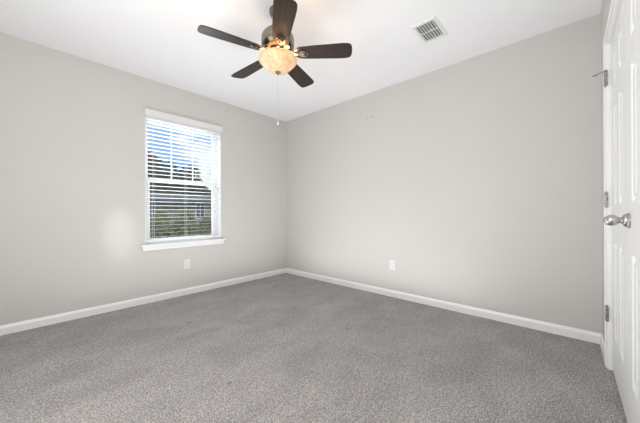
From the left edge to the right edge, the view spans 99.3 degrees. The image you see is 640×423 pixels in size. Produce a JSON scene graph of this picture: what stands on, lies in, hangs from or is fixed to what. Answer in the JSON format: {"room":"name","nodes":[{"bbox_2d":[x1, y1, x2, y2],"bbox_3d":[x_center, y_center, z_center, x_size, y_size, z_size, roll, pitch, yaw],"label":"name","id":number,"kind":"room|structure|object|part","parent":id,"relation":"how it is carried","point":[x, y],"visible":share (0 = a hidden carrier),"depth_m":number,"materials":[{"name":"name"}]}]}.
{"room":"empty bedroom","nodes":[
{"label":"empty bedroom","id":0,"kind":"room"},
{"bbox_2d":[0,32,285,325],"bbox_3d":[-1.777,-0.227,3.168,0.150,2.440,3.776,0,0,42],"label":"wall","id":1,"kind":"structure","parent":0,"point":[72,128],"depth_m":2.63,"materials":[{"name":"beige paint"}]},
{"bbox_2d":[0,268,286,335],"bbox_3d":[-1.712,0.954,3.112,0.013,0.077,3.476,0,0,42],"label":"baseboard","id":2,"kind":"structure","parent":1,"relation":"attached to","point":[58,318],"depth_m":2.75,"materials":[{"name":"white paint"}]},
{"bbox_2d":[146,119,216,243],"bbox_3d":[-1.687,-0.352,3.338,0.055,1.430,0.865,0,0,42],"label":"window","id":3,"kind":"structure","parent":1,"relation":"in","point":[214,209],"depth_m":3.33,"materials":[{"name":"white plastic"}]},
{"bbox_3d":[-1.696,-0.685,3.346,0.024,0.685,0.785,0,0,42],"label":"sash","id":4,"kind":"part","parent":3,"relation":"part of","materials":[{"name":"white plastic"}]},
{"bbox_3d":[-1.675,-0.015,3.328,0.024,0.715,0.785,0,0,42],"label":"sash","id":5,"kind":"part","parent":3,"relation":"part of","materials":[{"name":"white plastic"}]},
{"bbox_2d":[144,108,222,242],"bbox_3d":[-1.605,-0.387,3.266,0.089,1.448,0.890,0,0,42],"label":"window blind","id":6,"kind":"object","parent":3,"relation":"attached to","point":[150,114],"visible":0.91,"depth_m":3.22,"materials":[{"name":"plastic"}]},
{"bbox_3d":[-1.852,-0.349,3.020,0.057,1.355,0.002,0,0,42],"label":"ladder cord","id":7,"kind":"part","parent":6,"relation":"part of","materials":[{"name":"white fabric"}]},
{"bbox_3d":[-1.616,0.328,3.275,0.048,0.020,0.847,0,0,42],"label":"rail","id":8,"kind":"part","parent":6,"relation":"part of","materials":[{"name":"white plastic"}]},
{"bbox_3d":[-1.619,-0.350,3.275,0.057,1.355,0.002,0,0,42],"label":"ladder cord","id":9,"kind":"part","parent":6,"relation":"part of","materials":[{"name":"white fabric"}]},
{"bbox_3d":[-1.384,-0.350,3.532,0.057,1.355,0.002,0,0,42],"label":"ladder cord","id":10,"kind":"part","parent":6,"relation":"part of","materials":[{"name":"white fabric"}]},
{"bbox_2d":[145,116,220,244],"bbox_3d":[-1.632,-0.354,3.288,0.094,1.426,0.866,0,0,42],"label":"trim","id":11,"kind":"structure","parent":1,"relation":"attached to","point":[219,138],"depth_m":3.58,"materials":[{"name":"white paint"}]},
{"bbox_2d":[142,240,223,250],"bbox_3d":[-1.588,0.402,3.249,0.015,0.044,0.925,0,0,42],"label":"trim","id":12,"kind":"structure","parent":1,"relation":"attached to","point":[211,242],"depth_m":3.19,"materials":[{"name":"white paint"}]},
{"bbox_2d":[141,238,225,246],"bbox_3d":[-1.614,0.370,3.273,0.135,0.022,0.955,0,0,42],"label":"window sill","id":13,"kind":"structure","parent":1,"relation":"attached to","point":[215,239],"depth_m":3.19,"materials":[{"name":"white paint"}]},
{"bbox_2d":[184,259,189,268],"bbox_3d":[-1.590,0.628,3.251,0.008,0.114,0.070,0,0,42],"label":"electrical outlet","id":14,"kind":"object","parent":1,"relation":"attached to","point":[186,261],"visible":1,"depth_m":3.25,"materials":[{"name":"plastic"}]},
{"bbox_2d":[0,0,602,121],"bbox_3d":[-0.416,-1.504,1.920,3.853,0.100,3.776,0,0,42],"label":"ceiling","id":15,"kind":"structure","parent":0,"point":[160,41],"depth_m":2.25,"materials":[{"name":"white paint"}]},
{"bbox_2d":[197,0,351,124],"bbox_3d":[-0.333,-1.038,1.986,0.999,0.831,1.032,0,0,42],"label":"ceiling fan","id":16,"kind":"object","parent":15,"relation":"hanging from","point":[278,57],"visible":1,"depth_m":1.89,"materials":[{"name":"brown wood"}]},
{"bbox_3d":[-0.584,-1.140,1.795,0.412,0.033,0.132,0,0,-32],"label":"blade","id":17,"kind":"part","parent":16,"relation":"part of","materials":[{"name":"brown wood"}]},
{"bbox_3d":[-0.555,-1.139,2.179,0.412,0.033,0.132,0,0,40],"label":"blade","id":18,"kind":"part","parent":16,"relation":"part of","materials":[{"name":"brown wood"}]},
{"bbox_3d":[-0.304,-1.058,1.967,0.277,0.100,0.277,0,0,42],"label":"lamp shade","id":19,"kind":"part","parent":16,"relation":"part of","materials":[{"name":"beige glass"}]},
{"bbox_3d":[-0.227,-1.141,1.649,0.132,0.033,0.412,0,0,-14],"label":"blade","id":20,"kind":"part","parent":16,"relation":"part of","materials":[{"name":"brown wood"}]},
{"bbox_3d":[-0.181,-1.141,2.271,0.132,0.033,0.412,0,0,22],"label":"blade","id":21,"kind":"part","parent":16,"relation":"part of","materials":[{"name":"brown wood"}]},
{"bbox_3d":[0.022,-1.142,1.943,0.412,0.033,0.132,0,0,4],"label":"blade","id":22,"kind":"part","parent":16,"relation":"part of","materials":[{"name":"brown wood"}]},
{"bbox_2d":[410,15,447,43],"bbox_3d":[0.880,-1.450,2.190,0.196,0.016,0.292,0,0,42],"label":"ceiling vent","id":23,"kind":"object","parent":15,"relation":"in","point":[430,29],"visible":1,"depth_m":2.17,"materials":[{"name":"white metal"}]},
{"bbox_2d":[0,273,626,422],"bbox_3d":[-0.406,1.036,1.917,3.853,0.100,3.776,0,0,42],"label":"floor","id":24,"kind":"structure","parent":0,"point":[286,347],"depth_m":1.75,"materials":[{"name":"grey carpet"}]},
{"bbox_2d":[286,13,601,333],"bbox_3d":[0.813,-0.237,3.256,3.553,2.440,0.150,0,0,42],"label":"wall","id":25,"kind":"structure","parent":0,"point":[479,176],"depth_m":2.58,"materials":[{"name":"beige paint"}]},
{"bbox_2d":[390,260,394,269],"bbox_3d":[0.834,0.617,3.132,0.070,0.114,0.008,0,0,42],"label":"electrical outlet","id":26,"kind":"object","parent":25,"relation":"attached to","point":[392,262],"visible":1,"depth_m":3.13,"materials":[{"name":"plastic"}]},
{"bbox_2d":[286,268,600,343],"bbox_3d":[0.767,0.945,3.190,3.540,0.077,0.013,0,0,42],"label":"baseboard","id":27,"kind":"structure","parent":25,"relation":"attached to","point":[575,333],"depth_m":2.57,"materials":[{"name":"white paint"}]},
{"bbox_2d":[601,0,611,341],"bbox_3d":[0.955,-0.240,0.669,0.150,2.440,3.776,0,0,42],"label":"wall","id":28,"kind":"structure","parent":0,"point":[606,4],"depth_m":1.92,"materials":[{"name":"beige paint"}]},
{"bbox_2d":[600,334,604,363],"bbox_3d":[1.938,0.939,1.858,0.013,0.077,0.372,0,0,42],"label":"baseboard","id":29,"kind":"structure","parent":28,"relation":"attached to","point":[602,343],"depth_m":1.86,"materials":[{"name":"white paint"}]},
{"bbox_2d":[592,0,627,422],"bbox_3d":[1.580,-0.030,1.472,0.116,1.993,0.600,0,0,42],"label":"door","id":30,"kind":"structure","parent":28,"relation":"in","point":[618,44],"depth_m":1.42,"materials":[{"name":"white paint"}]},
{"bbox_2d":[603,0,621,370],"bbox_3d":[1.440,-0.035,1.198,0.151,2.026,1.208,0,0,42],"label":"trim","id":31,"kind":"structure","parent":28,"relation":"attached to","point":[618,3],"depth_m":1.68,"materials":[{"name":"white paint"}]},
{"bbox_2d":[603,0,639,422],"bbox_3d":[1.181,-0.029,1.035,0.115,1.993,0.580,0,0,42],"label":"door","id":32,"kind":"structure","parent":28,"relation":"in","point":[631,219],"depth_m":1.11,"materials":[{"name":"white paint"}]},
{"bbox_3d":[1.309,0.039,1.201,0.080,0.066,0.066,0,0,42],"label":"knob","id":33,"kind":"part","parent":32,"relation":"part of","materials":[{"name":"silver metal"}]},
{"label":"outside","id":34,"kind":"structure","parent":0,"visible":0},
{"bbox_3d":[-21.062,2.109,39.611,75.426,0.200,90.000,0,0,42],"label":"ground","id":35,"kind":"structure","parent":34,"visible":0},
{"bbox_2d":[148,150,164,192],"bbox_3d":[-14.812,-1.838,23.108,3.290,7.622,3.689,0,0,42],"label":"leafy tree","id":36,"kind":"object","parent":35,"relation":"on","point":[155,189],"visible":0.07,"depth_m":23.04,"materials":[{"name":"green plant"}]},
{"bbox_2d":[150,218,169,238],"bbox_3d":[-8.169,1.123,13.585,1.052,1.716,1.244,0,0,42],"label":"shrub","id":37,"kind":"object","parent":35,"relation":"on","point":[158,228],"visible":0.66,"depth_m":13.42,"materials":[{"name":"green plant"}]},
{"bbox_2d":[150,210,171,236],"bbox_3d":[-8.660,0.888,14.794,1.042,2.136,1.271,0,0,42],"label":"shrub","id":38,"kind":"object","parent":35,"relation":"on","point":[166,218],"visible":0.22,"depth_m":14.77,"materials":[{"name":"green plant"}]},
{"bbox_2d":[148,154,178,192],"bbox_3d":[-15.583,-1.888,26.629,3.530,7.736,3.670,0,0,42],"label":"leafy tree","id":39,"kind":"object","parent":35,"relation":"on","point":[165,165],"visible":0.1,"depth_m":26.34,"materials":[{"name":"green plant"}]},
{"bbox_2d":[150,192,211,236],"bbox_3d":[-10.259,0.320,19.894,7.000,3.250,15.500,0,0,42],"label":"house","id":40,"kind":"structure","parent":35,"relation":"on","point":[200,211],"depth_m":17.32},
{"bbox_3d":[-7.898,-0.057,17.936,0.030,0.940,0.480,0,0,42],"label":"pane","id":41,"kind":"part","parent":40,"relation":"part of","materials":[{"name":"glass"}]},
{"bbox_2d":[170,217,193,236],"bbox_3d":[-7.332,1.088,14.493,0.987,1.743,1.251,0,0,42],"label":"shrub","id":42,"kind":"object","parent":35,"relation":"on","point":[177,230],"visible":0.69,"depth_m":14.27,"materials":[{"name":"green plant"}]},
{"bbox_2d":[167,165,202,194],"bbox_3d":[-12.476,-1.269,25.518,3.172,6.475,3.430,0,0,42],"label":"leafy tree","id":43,"kind":"object","parent":35,"relation":"on","point":[175,190],"visible":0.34,"depth_m":24.93,"materials":[{"name":"green plant"}]},
{"bbox_2d":[176,210,196,235],"bbox_3d":[-7.790,0.916,15.798,1.026,2.142,1.225,0,0,42],"label":"shrub","id":44,"kind":"object","parent":35,"relation":"on","point":[186,213],"visible":0.24,"depth_m":15.76,"materials":[{"name":"green plant"}]},
{"bbox_2d":[197,186,210,194],"bbox_3d":[-13.285,-0.782,29.239,3.447,5.518,3.791,0,0,42],"label":"leafy tree","id":45,"kind":"object","parent":35,"relation":"on","point":[204,188],"visible":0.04,"depth_m":28.83,"materials":[{"name":"green plant"}]},
{"bbox_2d":[197,217,211,234],"bbox_3d":[-6.419,1.120,15.482,1.010,1.734,1.262,0,0,42],"label":"shrub","id":46,"kind":"object","parent":35,"relation":"on","point":[207,227],"visible":0.56,"depth_m":15.20,"materials":[{"name":"green plant"}]}
]}

